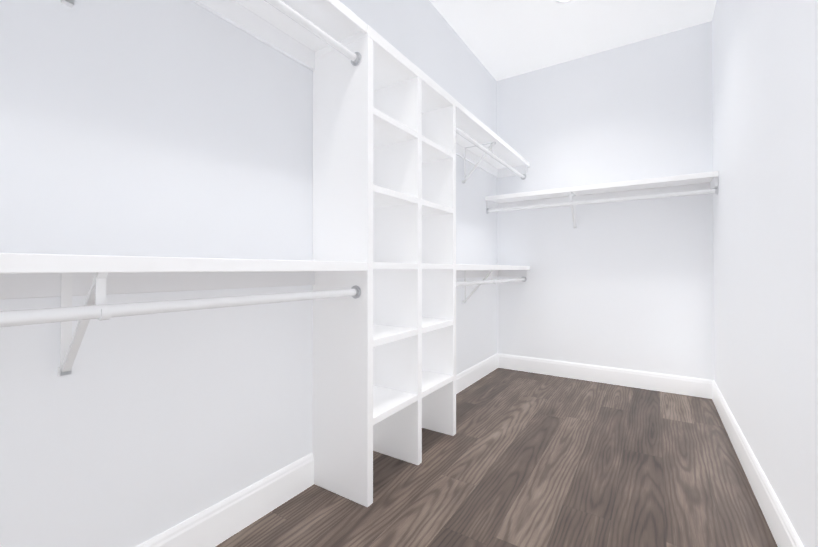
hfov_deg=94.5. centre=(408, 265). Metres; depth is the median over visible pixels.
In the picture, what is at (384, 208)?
shelving unit
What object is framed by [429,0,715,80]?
ceiling
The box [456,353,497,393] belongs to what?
baseboard
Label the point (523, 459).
floor
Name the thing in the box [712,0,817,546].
wall
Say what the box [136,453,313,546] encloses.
baseboard
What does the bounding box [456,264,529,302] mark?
shelf
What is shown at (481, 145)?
shelf
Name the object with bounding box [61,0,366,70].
shelf
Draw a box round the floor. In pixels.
[216,368,777,546]
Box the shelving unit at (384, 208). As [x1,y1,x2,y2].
[312,25,455,506]
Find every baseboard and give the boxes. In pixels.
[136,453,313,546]
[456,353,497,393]
[498,353,711,398]
[712,380,803,546]
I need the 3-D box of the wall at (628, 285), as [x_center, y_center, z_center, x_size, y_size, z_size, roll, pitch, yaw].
[1.738,-0.458,3.616,1.820,3.080,0.100,0,-1,33]
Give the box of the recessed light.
[555,0,571,3]
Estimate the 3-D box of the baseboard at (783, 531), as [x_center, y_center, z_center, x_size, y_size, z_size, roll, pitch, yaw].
[1.190,0.986,1.099,0.016,0.150,4.700,0,-1,33]
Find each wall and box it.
[0,0,496,546]
[497,21,713,380]
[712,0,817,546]
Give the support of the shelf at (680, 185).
attached to the wall at (628, 285)
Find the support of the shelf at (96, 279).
attached to the wall at (164, 128)
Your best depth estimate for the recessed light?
2.86 m
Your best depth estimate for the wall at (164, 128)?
1.30 m
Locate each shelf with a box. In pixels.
[0,253,366,375]
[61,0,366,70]
[456,101,529,182]
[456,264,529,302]
[485,171,718,227]
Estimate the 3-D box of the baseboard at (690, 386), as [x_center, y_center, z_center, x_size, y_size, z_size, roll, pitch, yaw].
[1.706,1.007,3.555,1.788,0.150,0.016,0,-1,33]

